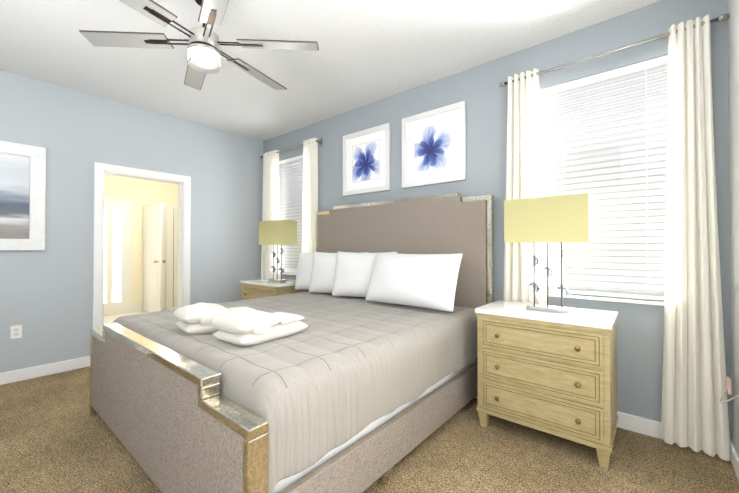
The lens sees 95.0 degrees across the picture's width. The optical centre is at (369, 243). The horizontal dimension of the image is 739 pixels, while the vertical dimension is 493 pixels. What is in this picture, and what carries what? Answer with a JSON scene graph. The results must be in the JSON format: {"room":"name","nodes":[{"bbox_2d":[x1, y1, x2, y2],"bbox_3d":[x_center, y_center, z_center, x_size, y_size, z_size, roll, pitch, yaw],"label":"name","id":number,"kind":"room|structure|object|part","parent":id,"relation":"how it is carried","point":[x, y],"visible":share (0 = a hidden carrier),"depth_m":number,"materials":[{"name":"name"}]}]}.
{"room":"bedroom","nodes":[
{"label":"bedroom","id":0,"kind":"room"},
{"bbox_2d":[0,69,262,372],"bbox_3d":[-2.853,-0.145,3.623,0.140,2.800,3.800,-1,-1,40],"label":"wall","id":1,"kind":"structure","parent":0,"point":[46,298],"depth_m":3.46,"materials":[{"name":"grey paint"}]},
{"bbox_2d":[10,325,21,338],"bbox_3d":[-3.205,0.799,3.073,0.008,0.116,0.072,-1,-1,40],"label":"electrical outlet","id":2,"kind":"object","parent":1,"relation":"attached to","point":[16,331],"visible":1,"depth_m":3.07,"materials":[{"name":"white plastic"}]},
{"bbox_2d":[0,140,45,249],"bbox_3d":[-3.397,-0.428,2.830,0.035,0.970,1.000,-1,-1,40],"label":"landscape picture","id":3,"kind":"object","parent":1,"relation":"attached to","point":[22,191],"visible":0.96,"depth_m":3.10},
{"bbox_2d":[0,356,89,384],"bbox_3d":[-3.421,1.194,2.802,0.018,0.105,1.775,-1,-1,40],"label":"baseboard","id":4,"kind":"structure","parent":1,"relation":"attached to","point":[57,367],"depth_m":3.20,"materials":[{"name":"white"}]},
{"bbox_2d":[93,162,190,328],"bbox_3d":[-2.606,0.208,3.915,0.176,2.102,0.954,-1,-1,40],"label":"door frame","id":5,"kind":"structure","parent":1,"relation":"attached to","point":[101,170],"depth_m":3.78,"materials":[{"name":"white wood"}]},
{"bbox_2d":[105,174,177,306],"bbox_3d":[-2.462,-0.048,4.207,0.004,2.620,4.400,-1,-1,40],"label":"wall","id":6,"kind":"structure","parent":0,"point":[139,193],"depth_m":3.92,"materials":[{"name":"beige paint"}]},
{"bbox_2d":[104,202,126,315],"bbox_3d":[-4.781,0.267,6.005,0.038,2.030,0.800,-1,-1,40],"label":"door","id":7,"kind":"structure","parent":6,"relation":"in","point":[115,258],"depth_m":6.18,"materials":[{"name":"white"}]},
{"bbox_2d":[104,198,177,312],"bbox_3d":[-4.725,0.232,6.090,0.020,2.100,4.200,-1,-1,40],"label":"trim","id":8,"kind":"structure","parent":6,"relation":"attached to","point":[140,308],"depth_m":6.78,"materials":[{"name":"white wood"}]},
{"bbox_2d":[143,203,165,312],"bbox_3d":[-4.014,0.273,6.287,0.761,2.000,0.199,-1,-1,40],"label":"door leaf","id":9,"kind":"structure","parent":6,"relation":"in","point":[152,258],"depth_m":6.21,"materials":[{"name":"white wood"}]},
{"bbox_2d":[165,207,173,307],"bbox_3d":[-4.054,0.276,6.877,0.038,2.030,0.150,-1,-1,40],"label":"door leaf","id":10,"kind":"object","parent":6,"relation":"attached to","point":[169,255],"visible":0.96,"depth_m":6.86,"materials":[{"name":"beige wood"}]},
{"bbox_2d":[0,0,661,140],"bbox_3d":[-0.959,-1.612,2.061,5.070,0.100,4.080,-1,-1,40],"label":"ceiling","id":11,"kind":"structure","parent":0,"point":[369,52],"depth_m":2.71,"materials":[{"name":"white paint"}]},
{"bbox_2d":[79,0,318,89],"bbox_3d":[-1.032,-1.335,2.119,1.384,0.451,1.403,-1,-1,40],"label":"fan","id":12,"kind":"object","parent":11,"relation":"hanging from","point":[204,54],"visible":1,"depth_m":2.08,"materials":[{"name":"silver metal"}]},
{"bbox_2d":[0,306,738,492],"bbox_3d":[-1.859,1.302,3.339,8.130,0.100,4.940,-1,-1,40],"label":"floor","id":13,"kind":"structure","parent":0,"point":[55,437],"depth_m":1.94,"materials":[{"name":"carpet"}]},
{"bbox_2d":[240,278,308,299],"bbox_3d":[-1.196,0.862,4.194,0.764,0.800,0.514,-1,-1,40],"label":"nightstand","id":14,"kind":"object","parent":13,"relation":"on","point":[256,288],"visible":0.17,"depth_m":4.01,"materials":[{"name":"beige wood"}]},
{"bbox_2d":[259,220,296,281],"bbox_3d":[-1.135,0.091,4.167,0.490,0.739,0.210,-1,-1,40],"label":"lamp","id":15,"kind":"object","parent":14,"relation":"on","point":[278,232],"visible":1,"depth_m":4.07,"materials":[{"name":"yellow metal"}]},
{"bbox_2d":[89,192,494,492],"bbox_3d":[-0.500,0.395,2.644,2.150,1.700,2.234,-1,-1,40],"label":"bed","id":16,"kind":"object","parent":13,"relation":"on","point":[354,369],"visible":1,"depth_m":1.85,"materials":[{"name":"fabric"}]},
{"bbox_2d":[173,302,254,334],"bbox_3d":[-0.930,0.443,2.110,0.358,0.170,0.518,-1,-1,40],"label":"towel","id":17,"kind":"object","parent":16,"relation":"on","point":[195,319],"depth_m":1.94,"materials":[{"name":"white fabric"}]},
{"bbox_2d":[210,309,307,345],"bbox_3d":[-0.600,0.441,1.900,0.327,0.170,0.501,-1,-1,40],"label":"towel","id":18,"kind":"object","parent":16,"relation":"on","point":[243,327],"depth_m":1.76,"materials":[{"name":"white fabric"}]},
{"bbox_2d":[113,292,477,492],"bbox_3d":[-0.509,0.785,2.630,2.063,0.533,2.058,-1,-1,40],"label":"duvet","id":19,"kind":"object","parent":16,"relation":"on","point":[333,393],"depth_m":1.71,"materials":[{"name":"grey fabric"}]},
{"bbox_2d":[295,252,313,289],"bbox_3d":[-0.558,0.306,3.763,0.650,0.462,0.283,-1,-1,40],"label":"pillow","id":20,"kind":"object","parent":16,"relation":"on","point":[305,270],"depth_m":3.76,"materials":[{"name":"white fabric"}]},
{"bbox_2d":[309,252,367,292],"bbox_3d":[-0.329,0.299,3.539,0.689,0.470,0.335,-1,-1,40],"label":"pillow","id":21,"kind":"object","parent":16,"relation":"on","point":[328,272],"depth_m":3.44,"materials":[{"name":"white fabric"}]},
{"bbox_2d":[332,251,396,296],"bbox_3d":[-0.054,0.293,3.291,0.692,0.478,0.343,-1,-1,40],"label":"pillow","id":22,"kind":"object","parent":16,"relation":"on","point":[353,274],"depth_m":3.23,"materials":[{"name":"white fabric"}]},
{"bbox_3d":[-0.483,0.812,2.660,1.924,0.465,1.980,-1,-1,40],"label":"mattress","id":23,"kind":"part","parent":16,"relation":"part of","materials":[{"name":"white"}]},
{"bbox_2d":[365,252,462,311],"bbox_3d":[0.345,0.292,2.847,0.911,0.470,0.280,-1,-1,40],"label":"pillow","id":24,"kind":"object","parent":16,"relation":"on","point":[401,282],"depth_m":2.73,"materials":[{"name":"white fabric"}]},
{"bbox_2d":[475,300,618,468],"bbox_3d":[1.155,0.840,2.236,0.764,0.800,0.514,-1,-1,40],"label":"nightstand","id":25,"kind":"object","parent":13,"relation":"on","point":[554,373],"visible":1,"depth_m":2.03,"materials":[{"name":"beige wood"}]},
{"bbox_2d":[504,193,593,313],"bbox_3d":[1.178,0.070,2.241,0.490,0.739,0.210,-1,-1,40],"label":"lamp","id":26,"kind":"object","parent":25,"relation":"on","point":[559,218],"visible":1,"depth_m":2.17,"materials":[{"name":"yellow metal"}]},
{"bbox_2d":[263,0,731,439],"bbox_3d":[0.302,-0.145,3.559,5.070,2.800,0.140,-1,-1,40],"label":"wall","id":27,"kind":"structure","parent":0,"point":[639,327],"depth_m":2.55,"materials":[{"name":"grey paint"}]},
{"bbox_2d":[282,272,296,274],"bbox_3d":[-0.990,0.407,4.580,0.890,0.022,0.135,-1,-1,40],"label":"sill","id":28,"kind":"structure","parent":27,"relation":"attached to","point":[288,273],"depth_m":4.58,"materials":[{"name":"white wood"}]},
{"bbox_2d":[260,138,322,278],"bbox_3d":[-1.080,-0.032,4.539,1.340,2.545,0.119,-1,-1,40],"label":"curtain","id":29,"kind":"object","parent":27,"relation":"attached to","point":[271,201],"visible":0.54,"depth_m":4.41,"materials":[{"name":"white fabric"}]},
{"bbox_2d":[282,162,302,270],"bbox_3d":[-0.942,-0.393,4.646,0.830,1.580,0.058,-1,-1,40],"label":"window","id":30,"kind":"structure","parent":27,"relation":"in","point":[294,269],"depth_m":4.77,"materials":[{"name":"white glass"}]},
{"bbox_2d":[279,155,302,272],"bbox_3d":[-0.980,-0.395,4.601,0.818,1.574,0.056,-1,-1,40],"label":"window blind","id":31,"kind":"object","parent":30,"relation":"attached to","point":[291,209],"visible":0.38,"depth_m":4.67,"materials":[{"name":"white plastic"}]},
{"bbox_2d":[343,123,389,195],"bbox_3d":[-0.047,-0.908,3.742,0.670,0.700,0.030,-1,-1,40],"label":"framed picture","id":32,"kind":"object","parent":27,"relation":"attached to","point":[366,160],"visible":0.96,"depth_m":3.73,"materials":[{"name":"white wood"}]},
{"bbox_2d":[402,101,465,187],"bbox_3d":[0.591,-0.914,3.211,0.670,0.700,0.030,-1,-1,40],"label":"framed picture","id":33,"kind":"object","parent":27,"relation":"attached to","point":[434,146],"visible":1,"depth_m":3.19,"materials":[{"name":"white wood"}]},
{"bbox_2d":[540,71,667,295],"bbox_3d":[1.674,-0.417,2.467,0.840,1.580,0.058,-1,-1,40],"label":"window","id":34,"kind":"structure","parent":27,"relation":"in","point":[629,291],"depth_m":2.42,"materials":[{"name":"white glass"}]},
{"bbox_2d":[539,55,667,300],"bbox_3d":[1.637,-0.419,2.421,0.828,1.574,0.056,-1,-1,40],"label":"window blind","id":35,"kind":"object","parent":34,"relation":"attached to","point":[626,249],"visible":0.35,"depth_m":2.36,"materials":[{"name":"white plastic"}]},
{"bbox_2d":[549,292,664,305],"bbox_3d":[1.627,0.383,2.401,0.900,0.022,0.135,-1,-1,40],"label":"sill","id":36,"kind":"structure","parent":27,"relation":"attached to","point":[622,300],"depth_m":2.30,"materials":[{"name":"white wood"}]},
{"bbox_2d":[499,13,729,460],"bbox_3d":[1.560,-0.056,2.339,1.296,2.545,0.120,-1,-1,40],"label":"curtain","id":37,"kind":"object","parent":27,"relation":"attached to","point":[694,417],"visible":0.77,"depth_m":2.02,"materials":[{"name":"white fabric"}]},
{"bbox_2d":[617,411,716,453],"bbox_3d":[0.252,1.201,3.483,4.790,0.105,0.018,-1,-1,40],"label":"baseboard","id":38,"kind":"structure","parent":27,"relation":"attached to","point":[644,426],"depth_m":2.22,"materials":[{"name":"white"}]},
{"bbox_2d":[727,0,738,454],"bbox_3d":[0.935,-0.179,0.468,0.140,2.800,3.800,-1,-1,40],"label":"wall","id":39,"kind":"structure","parent":0,"point":[733,55],"depth_m":1.86,"materials":[{"name":"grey paint"}]},
{"bbox_2d":[719,376,738,402],"bbox_3d":[1.849,0.753,1.729,0.083,0.152,0.416,-1,-1,40],"label":"electrical outlet","id":40,"kind":"object","parent":39,"relation":"attached to","point":[728,388],"visible":1,"depth_m":1.83,"materials":[{"name":"white plastic"}]},
{"bbox_2d":[730,440,738,481],"bbox_3d":[1.785,1.181,1.593,0.014,0.105,0.920,-1,-1,40],"label":"baseboard","id":41,"kind":"structure","parent":39,"relation":"attached to","point":[734,457],"depth_m":1.84,"materials":[{"name":"white"}]}
]}

